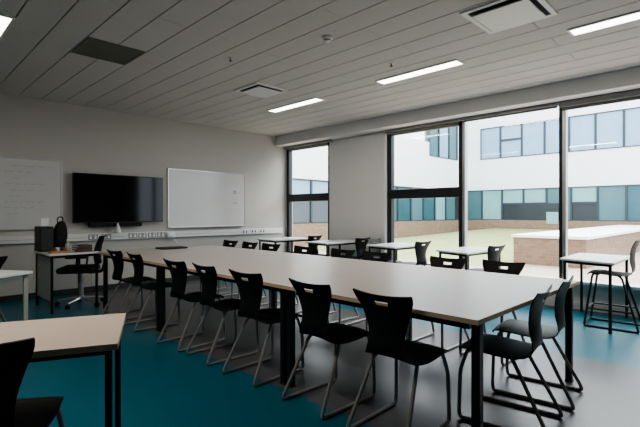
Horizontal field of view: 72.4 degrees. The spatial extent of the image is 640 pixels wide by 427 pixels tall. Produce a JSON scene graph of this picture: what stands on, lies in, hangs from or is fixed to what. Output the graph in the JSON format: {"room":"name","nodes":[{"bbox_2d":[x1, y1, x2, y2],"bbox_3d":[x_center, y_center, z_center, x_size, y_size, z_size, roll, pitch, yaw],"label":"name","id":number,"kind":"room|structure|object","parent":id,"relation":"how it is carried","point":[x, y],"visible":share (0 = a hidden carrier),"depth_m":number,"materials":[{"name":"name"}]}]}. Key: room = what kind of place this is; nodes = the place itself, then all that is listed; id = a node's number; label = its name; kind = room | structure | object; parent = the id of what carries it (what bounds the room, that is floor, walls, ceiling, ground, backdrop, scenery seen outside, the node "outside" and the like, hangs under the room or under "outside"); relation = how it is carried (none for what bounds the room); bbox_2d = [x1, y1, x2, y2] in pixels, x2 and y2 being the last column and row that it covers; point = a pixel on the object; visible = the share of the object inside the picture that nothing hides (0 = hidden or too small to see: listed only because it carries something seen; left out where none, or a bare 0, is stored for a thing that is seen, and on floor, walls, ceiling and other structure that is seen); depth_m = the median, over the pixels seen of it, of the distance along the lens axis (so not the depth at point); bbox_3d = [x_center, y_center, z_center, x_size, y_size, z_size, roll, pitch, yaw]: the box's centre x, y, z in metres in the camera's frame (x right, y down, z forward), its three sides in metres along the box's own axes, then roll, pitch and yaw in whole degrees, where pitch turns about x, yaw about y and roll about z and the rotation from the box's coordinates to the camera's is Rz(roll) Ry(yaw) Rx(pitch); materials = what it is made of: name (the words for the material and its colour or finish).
{"room":"classroom","nodes":[
{"label":"classroom","id":0,"kind":"room"},
{"bbox_2d":[0,93,292,295],"bbox_3d":[-3.616,-0.225,7.009,0.150,3.190,8.350,0,0,45],"label":"wall","id":1,"kind":"structure","parent":0,"point":[91,140],"depth_m":7.33,"materials":[{"name":"white paint"}]},
{"bbox_2d":[0,156,61,230],"bbox_3d":[-4.543,-0.273,5.950,0.025,1.045,1.840,0,0,45],"label":"whiteboard","id":2,"kind":"object","parent":1,"relation":"attached to","point":[30,188],"visible":0.94,"depth_m":6.29,"materials":[{"name":"ceramic"}]},
{"bbox_2d":[88,234,97,239],"bbox_3d":[-3.565,0.378,6.867,0.012,0.084,0.140,0,0,45],"label":"wall socket","id":3,"kind":"object","parent":1,"relation":"attached to","point":[90,236],"visible":1,"depth_m":6.87,"materials":[{"name":"white plastic"}]},
{"bbox_2d":[0,275,199,302],"bbox_3d":[-3.576,1.205,6.934,0.012,0.090,8.000,0,0,45],"label":"baseboard","id":4,"kind":"structure","parent":1,"relation":"attached to","point":[11,298],"depth_m":6.73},
{"bbox_2d":[102,234,110,238],"bbox_3d":[-3.424,0.378,7.009,0.012,0.084,0.140,0,0,45],"label":"wall socket","id":5,"kind":"object","parent":1,"relation":"attached to","point":[108,236],"visible":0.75,"depth_m":7.02,"materials":[{"name":"white plastic"}]},
{"bbox_2d":[88,222,141,226],"bbox_3d":[-3.325,0.189,7.122,0.100,0.062,0.820,0,0,45],"label":"soundbar","id":6,"kind":"object","parent":1,"relation":"attached to","point":[125,223],"visible":0.98,"depth_m":7.04,"materials":[{"name":"plastic"}]},
{"bbox_2d":[91,223,140,225],"bbox_3d":[-3.291,0.189,7.088,0.002,0.042,0.790,0,0,45],"label":"grille","id":7,"kind":"object","parent":6,"relation":"attached to","point":[92,224],"depth_m":7.06,"materials":[{"name":"black fabric"}]},
{"bbox_2d":[72,172,162,222],"bbox_3d":[-3.277,-0.233,7.159,0.114,0.765,1.420,0,0,45],"label":"television","id":8,"kind":"object","parent":1,"relation":"attached to","point":[96,198],"visible":1,"depth_m":7.07,"materials":[{"name":"plastic"}]},
{"bbox_2d":[129,233,136,237],"bbox_3d":[-3.128,0.378,7.307,0.012,0.084,0.140,0,0,45],"label":"wall socket","id":9,"kind":"object","parent":1,"relation":"attached to","point":[131,235],"visible":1,"depth_m":7.30,"materials":[{"name":"white plastic"}]},
{"bbox_2d":[0,228,282,244],"bbox_3d":[-3.610,0.380,6.869,0.057,0.110,7.860,0,0,45],"label":"trim","id":10,"kind":"structure","parent":1,"relation":"attached to","point":[114,236],"depth_m":7.44,"materials":[{"name":"white plastic"}]},
{"bbox_2d":[114,223,120,232],"bbox_3d":[-3.256,0.241,7.039,0.103,0.165,0.105,0,0,45],"label":"paper cone","id":11,"kind":"object","parent":10,"relation":"on","point":[117,230],"visible":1,"depth_m":7.01,"materials":[{"name":"white paper"}]},
{"bbox_2d":[138,233,145,237],"bbox_3d":[-3.016,0.378,7.420,0.012,0.084,0.140,0,0,45],"label":"wall socket","id":12,"kind":"object","parent":1,"relation":"attached to","point":[140,235],"visible":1,"depth_m":7.41,"materials":[{"name":"white plastic"}]},
{"bbox_2d":[148,232,155,236],"bbox_3d":[-2.896,0.378,7.541,0.012,0.084,0.140,0,0,45],"label":"wall socket","id":13,"kind":"object","parent":1,"relation":"attached to","point":[152,234],"visible":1,"depth_m":7.54,"materials":[{"name":"white plastic"}]},
{"bbox_2d":[157,232,164,236],"bbox_3d":[-2.783,0.378,7.655,0.012,0.084,0.140,0,0,45],"label":"wall socket","id":14,"kind":"object","parent":1,"relation":"attached to","point":[159,234],"visible":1,"depth_m":7.65,"materials":[{"name":"white plastic"}]},
{"bbox_2d":[167,232,176,241],"bbox_3d":[-2.619,0.449,7.773,0.075,0.219,0.209,0,0,45],"label":"plug adaptor","id":15,"kind":"object","parent":1,"relation":"attached to","point":[169,234],"visible":1,"depth_m":7.73,"materials":[{"name":"white plastic"}]},
{"bbox_2d":[167,168,245,227],"bbox_3d":[-2.105,-0.268,8.363,0.084,1.065,1.680,0,0,45],"label":"whiteboard","id":16,"kind":"object","parent":1,"relation":"attached to","point":[195,198],"visible":1,"depth_m":8.32,"materials":[{"name":"plastic"}]},
{"bbox_2d":[170,225,245,227],"bbox_3d":[-2.099,0.259,8.357,0.067,0.012,1.600,0,0,45],"label":"tray","id":17,"kind":"object","parent":16,"relation":"on","point":[171,226],"depth_m":8.19,"materials":[{"name":"metal"}]},
{"bbox_2d":[0,0,639,136],"bbox_3d":[-0.271,-1.680,3.651,9.330,0.020,8.000,0,0,45],"label":"ceiling","id":18,"kind":"structure","parent":0,"point":[184,73],"depth_m":4.66,"materials":[{"name":"grey wood"}]},
{"bbox_2d":[0,14,14,39],"bbox_3d":[-3.076,-1.671,4.069,1.140,0.027,0.190,0,0,45],"label":"recessed light","id":19,"kind":"object","parent":18,"relation":"in","point":[6,21],"visible":0.9,"depth_m":3.82,"materials":[{"name":"white"}]},
{"bbox_2d":[0,16,10,35],"bbox_3d":[-3.076,-1.671,4.069,1.100,0.021,0.150,0,0,45],"label":"diffuser","id":20,"kind":"object","parent":19,"relation":"attached to","point":[5,21],"depth_m":3.84,"materials":[{"name":"white plastic"}]},
{"bbox_2d":[71,37,144,64],"bbox_3d":[-2.190,-1.669,4.522,0.540,0.022,0.540,0,0,45],"label":"ceiling vent","id":21,"kind":"object","parent":18,"relation":"in","point":[90,47],"visible":1,"depth_m":4.50,"materials":[{"name":"black metal"}]},
{"bbox_2d":[234,82,287,97],"bbox_3d":[-0.802,-1.659,5.948,0.520,0.042,0.520,0,0,45],"label":"ceiling vent","id":22,"kind":"object","parent":18,"relation":"in","point":[257,89],"visible":1,"depth_m":5.89,"materials":[{"name":"white metal"}]},
{"bbox_2d":[266,97,324,112],"bbox_3d":[-0.398,-1.671,6.766,1.140,0.027,0.190,0,0,45],"label":"recessed light","id":23,"kind":"object","parent":18,"relation":"in","point":[315,99],"visible":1,"depth_m":6.73,"materials":[{"name":"white plastic"}]},
{"bbox_2d":[322,35,332,42],"bbox_3d":[0.071,-1.645,4.144,0.104,0.050,0.104,0,0,45],"label":"smoke detector","id":24,"kind":"object","parent":18,"relation":"attached to","point":[327,38],"visible":1,"depth_m":4.12,"materials":[{"name":"white plastic"}]},
{"bbox_2d":[375,59,464,84],"bbox_3d":[1.156,-1.671,5.194,1.120,0.027,0.190,0,0,45],"label":"recessed light","id":25,"kind":"object","parent":18,"relation":"in","point":[453,63],"visible":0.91,"depth_m":5.13,"materials":[{"name":"white plastic"}]},
{"bbox_2d":[460,0,557,33],"bbox_3d":[1.579,-1.657,3.647,0.580,0.047,0.580,0,0,45],"label":"ceiling vent","id":26,"kind":"object","parent":18,"relation":"in","point":[498,15],"visible":1,"depth_m":3.61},
{"bbox_2d":[567,10,639,36],"bbox_3d":[2.720,-1.671,3.640,1.150,0.027,0.190,0,0,45],"label":"recessed light","id":27,"kind":"object","parent":18,"relation":"in","point":[632,16],"visible":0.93,"depth_m":3.84,"materials":[{"name":"white plastic"}]},
{"bbox_2d":[0,279,639,426],"bbox_3d":[-0.228,1.310,3.694,9.330,0.120,8.120,0,0,45],"label":"floor","id":28,"kind":"structure","parent":0,"point":[162,386],"depth_m":3.36,"materials":[{"name":"carpet"}]},
{"bbox_2d":[0,256,7,321],"bbox_3d":[-3.362,0.844,4.245,0.403,0.813,0.517,0,0,-5],"label":"chair","id":29,"kind":"object","parent":28,"relation":"on","point":[3,259],"visible":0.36,"depth_m":4.43,"materials":[{"name":"grey metal"}]},
{"bbox_2d":[0,270,32,320],"bbox_3d":[-2.889,0.880,3.363,0.508,0.740,1.104,0,0,12],"label":"side table","id":30,"kind":"object","parent":28,"relation":"on","point":[6,276],"visible":0.59,"depth_m":3.79,"materials":[{"name":"white laminate"}]},
{"bbox_2d":[0,337,64,426],"bbox_3d":[-1.250,0.844,1.666,0.403,0.813,0.517,0,0,-17],"label":"chair","id":31,"kind":"object","parent":28,"relation":"on","point":[15,356],"visible":1,"depth_m":1.56,"materials":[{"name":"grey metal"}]},
{"bbox_2d":[0,313,125,426],"bbox_3d":[-1.445,0.880,1.754,1.193,0.740,0.560,0,0,-21],"label":"side table","id":32,"kind":"object","parent":28,"relation":"on","point":[94,335],"visible":1,"depth_m":1.82,"materials":[{"name":"laminate"}]},
{"bbox_2d":[33,249,99,313],"bbox_3d":[-3.393,0.880,5.850,0.800,0.740,0.600,0,0,45],"label":"desk","id":33,"kind":"object","parent":28,"relation":"on","point":[44,260],"visible":0.69,"depth_m":5.67,"materials":[{"name":"white laminate"}]},
{"bbox_2d":[34,226,52,251],"bbox_3d":[-3.692,0.345,5.845,0.323,0.330,0.150,0,0,45],"label":"computer tower","id":34,"kind":"object","parent":33,"relation":"on","point":[43,236],"visible":0.9,"depth_m":5.74,"materials":[{"name":"plastic"}]},
{"bbox_2d":[41,218,48,226],"bbox_3d":[-3.697,0.123,5.870,0.060,0.113,0.100,0,0,45],"label":"stand","id":35,"kind":"object","parent":34,"relation":"on","point":[44,221],"visible":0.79,"depth_m":5.87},
{"bbox_2d":[48,250,68,253],"bbox_3d":[-3.321,0.495,5.554,0.140,0.030,0.200,0,0,45],"label":"wooden tray","id":36,"kind":"object","parent":33,"relation":"on","point":[66,251],"visible":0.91,"depth_m":5.49,"materials":[{"name":"beige wood"}]},
{"bbox_2d":[53,216,67,249],"bbox_3d":[-3.545,0.278,5.956,0.195,0.464,0.174,0,0,45],"label":"backpack","id":37,"kind":"object","parent":33,"relation":"on","point":[60,234],"visible":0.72,"depth_m":5.90,"materials":[{"name":"black fabric"}]},
{"bbox_2d":[65,239,70,251],"bbox_3d":[-3.304,0.427,5.727,0.060,0.165,0.060,0,0,45],"label":"bottle","id":38,"kind":"object","parent":33,"relation":"on","point":[67,245],"visible":0.85,"depth_m":5.71,"materials":[{"name":"plastic"}]},
{"bbox_2d":[72,249,91,252],"bbox_3d":[-3.144,0.495,5.772,0.200,0.030,0.184,0,0,-41],"label":"book","id":39,"kind":"object","parent":33,"relation":"on","point":[88,250],"visible":0.86,"depth_m":5.71,"materials":[{"name":"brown paper"}]},
{"bbox_2d":[72,247,91,249],"bbox_3d":[-3.144,0.465,5.772,0.184,0.030,0.190,0,0,44],"label":"book","id":40,"kind":"object","parent":39,"relation":"on","point":[73,248],"visible":0.84,"depth_m":5.71,"materials":[{"name":"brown paper"}]},
{"bbox_2d":[72,244,91,247],"bbox_3d":[-3.144,0.435,5.772,0.184,0.030,0.180,0,0,39],"label":"book","id":41,"kind":"object","parent":40,"relation":"on","point":[78,245],"visible":1,"depth_m":5.72,"materials":[{"name":"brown paper"}]},
{"bbox_2d":[55,235,105,309],"bbox_3d":[-3.250,0.780,5.951,0.639,0.940,0.616,0,0,-15],"label":"office chair","id":42,"kind":"object","parent":28,"relation":"on","point":[77,268],"visible":0.84,"depth_m":5.88,"materials":[{"name":"black fabric"}]},
{"bbox_2d":[101,249,155,319],"bbox_3d":[-2.327,0.844,5.345,0.403,0.813,0.517,0,0,42],"label":"chair","id":43,"kind":"object","parent":28,"relation":"on","point":[118,262],"visible":0.77,"depth_m":5.24,"materials":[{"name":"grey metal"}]},
{"bbox_2d":[124,252,179,331],"bbox_3d":[-1.897,0.844,4.904,0.517,0.813,0.403,0,0,-43],"label":"chair","id":44,"kind":"object","parent":28,"relation":"on","point":[138,264],"visible":0.7,"depth_m":4.78,"materials":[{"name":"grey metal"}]},
{"bbox_2d":[97,245,275,330],"bbox_3d":[-1.724,0.880,5.729,1.640,0.740,1.700,0,0,45],"label":"meeting table","id":45,"kind":"object","parent":28,"relation":"on","point":[149,256],"visible":0.47,"depth_m":5.64,"materials":[{"name":"laminate"}]},
{"bbox_2d":[155,246,187,249],"bbox_3d":[-2.129,0.499,6.272,0.380,0.021,0.240,0,0,-41],"label":"laptop","id":46,"kind":"object","parent":45,"relation":"on","point":[170,247],"visible":1,"depth_m":6.19,"materials":[{"name":"plastic"}]},
{"bbox_2d":[157,258,225,351],"bbox_3d":[-1.242,0.844,4.239,0.403,0.813,0.517,0,0,43],"label":"chair","id":47,"kind":"object","parent":28,"relation":"on","point":[178,274],"visible":0.87,"depth_m":4.12,"materials":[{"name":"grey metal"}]},
{"bbox_2d":[200,240,237,293],"bbox_3d":[-1.575,0.844,6.928,0.403,0.813,0.517,0,0,45],"label":"chair","id":48,"kind":"object","parent":28,"relation":"on","point":[225,242],"visible":0.27,"depth_m":7.06,"materials":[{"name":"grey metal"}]},
{"bbox_2d":[186,262,258,365],"bbox_3d":[-0.861,0.844,3.875,0.517,0.813,0.403,0,0,-42],"label":"chair","id":49,"kind":"object","parent":28,"relation":"on","point":[208,279],"visible":0.8,"depth_m":3.77,"materials":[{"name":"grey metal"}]},
{"bbox_2d":[218,241,257,298],"bbox_3d":[-1.198,0.844,6.526,0.517,0.813,0.403,0,0,-43],"label":"chair","id":50,"kind":"object","parent":28,"relation":"on","point":[245,245],"visible":0.15,"depth_m":6.58,"materials":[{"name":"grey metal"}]},
{"bbox_2d":[238,243,280,304],"bbox_3d":[-0.831,0.844,6.161,0.403,0.813,0.517,0,0,43],"label":"chair","id":51,"kind":"object","parent":28,"relation":"on","point":[265,246],"visible":0.23,"depth_m":6.29,"materials":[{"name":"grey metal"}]},
{"bbox_2d":[222,269,303,386],"bbox_3d":[-0.440,0.844,3.443,0.403,0.813,0.517,0,0,43],"label":"chair","id":52,"kind":"object","parent":28,"relation":"on","point":[250,291],"visible":0.88,"depth_m":3.33,"materials":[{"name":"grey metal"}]},
{"bbox_2d":[153,252,409,384],"bbox_3d":[-0.418,0.880,4.432,2.039,0.740,1.700,0,0,45],"label":"meeting table","id":53,"kind":"object","parent":28,"relation":"on","point":[276,268],"visible":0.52,"depth_m":4.17,"materials":[{"name":"laminate"}]},
{"bbox_2d":[257,237,307,252],"bbox_3d":[-0.688,0.880,8.745,0.700,0.740,0.999,0,0,45],"label":"table","id":54,"kind":"object","parent":28,"relation":"on","point":[281,239],"visible":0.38,"depth_m":8.62,"materials":[{"name":"white laminate"}]},
{"bbox_2d":[269,245,314,312],"bbox_3d":[-0.341,0.844,5.674,0.403,0.813,0.517,0,0,45],"label":"chair","id":55,"kind":"object","parent":28,"relation":"on","point":[297,249],"visible":0.26,"depth_m":5.79,"materials":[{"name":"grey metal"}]},
{"bbox_2d":[308,235,321,254],"bbox_3d":[-0.230,0.844,8.743,0.517,0.813,0.403,0,0,43],"label":"chair","id":56,"kind":"object","parent":28,"relation":"on","point":[310,238],"visible":0.34,"depth_m":8.63,"materials":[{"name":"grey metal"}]},
{"bbox_2d":[282,278,375,419],"bbox_3d":[0.065,0.844,2.948,0.517,0.813,0.403,0,0,-43],"label":"chair","id":57,"kind":"object","parent":28,"relation":"on","point":[315,306],"visible":0.95,"depth_m":2.84,"materials":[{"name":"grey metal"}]},
{"bbox_2d":[306,239,362,259],"bbox_3d":[0.263,0.880,7.885,0.620,0.740,0.959,0,0,45],"label":"side table","id":58,"kind":"object","parent":28,"relation":"on","point":[339,242],"visible":0.48,"depth_m":7.71,"materials":[{"name":"white laminate"}]},
{"bbox_2d":[327,248,358,322],"bbox_3d":[0.143,0.844,5.194,0.517,0.813,0.403,0,0,-43],"label":"chair","id":59,"kind":"object","parent":28,"relation":"on","point":[334,252],"visible":0.33,"depth_m":5.29,"materials":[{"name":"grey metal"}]},
{"bbox_2d":[351,237,370,259],"bbox_3d":[0.640,0.844,7.931,0.403,0.813,0.517,0,0,-43],"label":"chair","id":60,"kind":"object","parent":28,"relation":"on","point":[360,246],"visible":0.42,"depth_m":7.78,"materials":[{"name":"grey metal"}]},
{"bbox_2d":[339,251,391,330],"bbox_3d":[0.517,0.844,4.822,0.403,0.813,0.517,0,0,43],"label":"chair","id":61,"kind":"object","parent":28,"relation":"on","point":[384,257],"visible":0.2,"depth_m":4.93,"materials":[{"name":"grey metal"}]},
{"bbox_2d":[367,238,400,262],"bbox_3d":[1.080,0.844,7.467,0.517,0.813,0.403,0,0,43],"label":"chair","id":62,"kind":"object","parent":28,"relation":"on","point":[377,240],"visible":0.32,"depth_m":7.59,"materials":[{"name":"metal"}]},
{"bbox_2d":[366,242,425,265],"bbox_3d":[1.221,0.880,7.019,0.680,0.740,0.919,0,0,45],"label":"side table","id":63,"kind":"object","parent":28,"relation":"on","point":[395,247],"visible":0.44,"depth_m":6.86,"materials":[{"name":"white laminate"}]},
{"bbox_2d":[346,288,450,426],"bbox_3d":[0.468,0.844,2.555,0.403,0.813,0.517,0,0,43],"label":"chair","id":64,"kind":"object","parent":28,"relation":"on","point":[388,325],"visible":1,"depth_m":2.45,"materials":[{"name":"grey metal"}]},
{"bbox_2d":[399,240,431,265],"bbox_3d":[1.504,0.844,6.999,0.403,0.813,0.517,0,0,-39],"label":"chair","id":65,"kind":"object","parent":28,"relation":"on","point":[420,251],"visible":0.61,"depth_m":6.86,"materials":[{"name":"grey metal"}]},
{"bbox_2d":[279,265,578,426],"bbox_3d":[0.827,0.880,3.195,1.470,0.740,1.700,0,0,45],"label":"meeting table","id":66,"kind":"object","parent":28,"relation":"on","point":[467,299],"visible":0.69,"depth_m":2.91,"materials":[{"name":"laminate"}]},
{"bbox_2d":[406,256,469,350],"bbox_3d":[1.135,0.844,4.208,0.403,0.813,0.517,0,0,45],"label":"chair","id":67,"kind":"object","parent":28,"relation":"on","point":[434,261],"visible":0.29,"depth_m":4.29,"materials":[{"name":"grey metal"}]},
{"bbox_2d":[436,246,503,269],"bbox_3d":[2.072,0.880,6.103,0.580,0.740,1.079,0,0,45],"label":"side table","id":68,"kind":"object","parent":28,"relation":"on","point":[466,251],"visible":0.39,"depth_m":5.94,"materials":[{"name":"white laminate"}]},
{"bbox_2d":[468,244,505,271],"bbox_3d":[2.319,0.844,6.145,0.403,0.813,0.517,0,0,-35],"label":"chair","id":69,"kind":"object","parent":28,"relation":"on","point":[493,254],"visible":0.3,"depth_m":5.99,"materials":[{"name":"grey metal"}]},
{"bbox_2d":[459,259,524,364],"bbox_3d":[1.540,0.844,3.876,0.517,0.813,0.403,0,0,-43],"label":"chair","id":70,"kind":"object","parent":28,"relation":"on","point":[513,268],"visible":0.28,"depth_m":3.96,"materials":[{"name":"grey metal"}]},
{"bbox_2d":[457,284,562,426],"bbox_3d":[1.157,0.844,2.662,0.517,0.813,0.403,0,0,38],"label":"chair","id":71,"kind":"object","parent":28,"relation":"on","point":[495,345],"visible":0.84,"depth_m":2.61,"materials":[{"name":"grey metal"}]},
{"bbox_2d":[491,275,582,410],"bbox_3d":[1.520,0.844,3.063,0.517,0.813,0.403,0,0,38],"label":"chair","id":72,"kind":"object","parent":28,"relation":"on","point":[519,327],"visible":0.84,"depth_m":2.99,"materials":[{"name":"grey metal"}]},
{"bbox_2d":[560,253,629,333],"bbox_3d":[3.158,0.880,5.032,0.590,0.740,1.049,0,0,45],"label":"side table","id":73,"kind":"object","parent":28,"relation":"on","point":[604,260],"visible":0.83,"depth_m":4.90,"materials":[{"name":"white laminate"}]},
{"bbox_2d":[583,239,639,333],"bbox_3d":[3.240,0.766,4.830,0.508,0.968,0.423,0,0,41],"label":"high chair","id":74,"kind":"object","parent":28,"relation":"on","point":[596,272],"visible":0.97,"depth_m":4.80,"materials":[{"name":"metal"}]},
{"bbox_2d":[358,134,386,259],"bbox_3d":[0.959,-0.080,8.018,0.620,2.660,0.070,0,0,45],"label":"column","id":75,"kind":"structure","parent":0,"point":[372,150],"depth_m":7.97,"materials":[{"name":"white paint"}]},
{"bbox_2d":[286,131,639,309],"bbox_3d":[2.598,-0.225,6.539,9.330,3.190,0.140,0,0,45],"label":"wall","id":76,"kind":"structure","parent":0,"point":[343,152],"depth_m":8.51,"materials":[{"name":"white paint"}]},
{"bbox_2d":[286,142,328,255],"bbox_3d":[-0.248,-0.290,9.329,1.320,2.400,0.110,0,0,45],"label":"window","id":77,"kind":"structure","parent":76,"relation":"in","point":[290,197],"depth_m":9.65,"materials":[{"name":"black metal"}]},
{"bbox_2d":[283,139,332,150],"bbox_3d":[-0.278,-1.428,9.214,1.440,0.082,0.073,0,0,45],"label":"roller blind","id":78,"kind":"object","parent":77,"relation":"attached to","point":[323,142],"visible":1,"depth_m":9.17,"materials":[{"name":"fabric"}]},
{"bbox_2d":[387,121,461,265],"bbox_3d":[1.739,-0.290,7.356,1.420,2.400,0.110,0,0,45],"label":"window","id":79,"kind":"structure","parent":76,"relation":"in","point":[446,192],"depth_m":7.49,"materials":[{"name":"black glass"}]},
{"bbox_2d":[384,118,459,134],"bbox_3d":[1.666,-1.428,7.283,1.420,0.082,0.073,0,0,45],"label":"roller blind","id":80,"kind":"object","parent":79,"relation":"attached to","point":[456,121],"visible":0.94,"depth_m":7.22,"materials":[{"name":"fabric"}]},
{"bbox_2d":[275,66,639,146],"bbox_3d":[2.439,-1.570,6.379,9.330,0.200,0.310,0,0,45],"label":"ceiling beam","id":81,"kind":"structure","parent":76,"relation":"attached to","point":[625,79],"depth_m":6.27,"materials":[{"name":"white paint"}]},
{"bbox_2d":[287,252,639,290],"bbox_3d":[2.513,0.890,6.454,9.330,0.040,0.160,0,0,45],"label":"trim","id":82,"kind":"structure","parent":76,"relation":"attached to","point":[585,282],"depth_m":5.41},
{"bbox_2d":[462,108,560,277],"bbox_3d":[2.732,-0.290,6.349,1.410,2.400,0.120,0,0,45],"label":"window","id":83,"kind":"structure","parent":76,"relation":"in","point":[464,124],"depth_m":6.77,"materials":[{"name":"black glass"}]},
{"bbox_2d":[459,102,558,122],"bbox_3d":[2.670,-1.436,6.286,1.410,0.066,0.073,0,0,45],"label":"roller blind","id":84,"kind":"object","parent":83,"relation":"attached to","point":[555,104],"visible":0.93,"depth_m":6.21,"materials":[{"name":"fabric"}]},
{"bbox_2d":[561,108,567,278],"bbox_3d":[3.733,-0.290,5.355,1.410,2.400,0.120,0,0,45],"label":"window","id":85,"kind":"structure","parent":76,"relation":"in","point":[564,114],"depth_m":5.78,"materials":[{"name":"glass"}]},
{"bbox_2d":[544,298,639,316],"bbox_3d":[3.527,1.205,5.509,6.560,0.090,0.012,0,0,45],"label":"baseboard","id":86,"kind":"structure","parent":76,"relation":"attached to","point":[576,305],"depth_m":5.52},
{"bbox_2d":[559,88,639,110],"bbox_3d":[3.671,-1.411,5.292,1.410,0.117,0.073,0,0,45],"label":"roller blind","id":87,"kind":"object","parent":76,"relation":"attached to","point":[629,95],"visible":1,"depth_m":5.44,"materials":[{"name":"fabric"}]},
{"label":"outside","id":88,"kind":"structure","parent":0,"visible":0},
{"bbox_2d":[293,249,639,284],"bbox_3d":[16.350,1.510,30.653,100.000,0.480,53.460,0,0,45],"label":"ground","id":89,"kind":"structure","parent":88,"point":[537,270],"depth_m":9.65,"materials":[{"name":"beige concrete"}]},
{"bbox_2d":[293,228,554,265],"bbox_3d":[6.232,1.055,17.911,7.700,0.420,13.800,0,0,45],"label":"lawn","id":90,"kind":"structure","parent":89,"relation":"on","point":[495,236],"depth_m":17.56,"materials":[{"name":"green plant"}]},
{"bbox_2d":[293,99,639,246],"bbox_3d":[10.565,-3.340,12.198,34.200,9.220,28.200,0,0,45],"label":"building","id":91,"kind":"structure","parent":89,"relation":"on","point":[513,160],"depth_m":22.24,"materials":[{"name":"paint"}]},
{"bbox_2d":[511,225,639,268],"bbox_3d":[9.828,0.905,14.876,1.700,0.730,12.440,0,0,45],"label":"brick planter","id":92,"kind":"object","parent":89,"relation":"on","point":[534,248],"visible":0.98,"depth_m":10.86,"materials":[{"name":"brick"}]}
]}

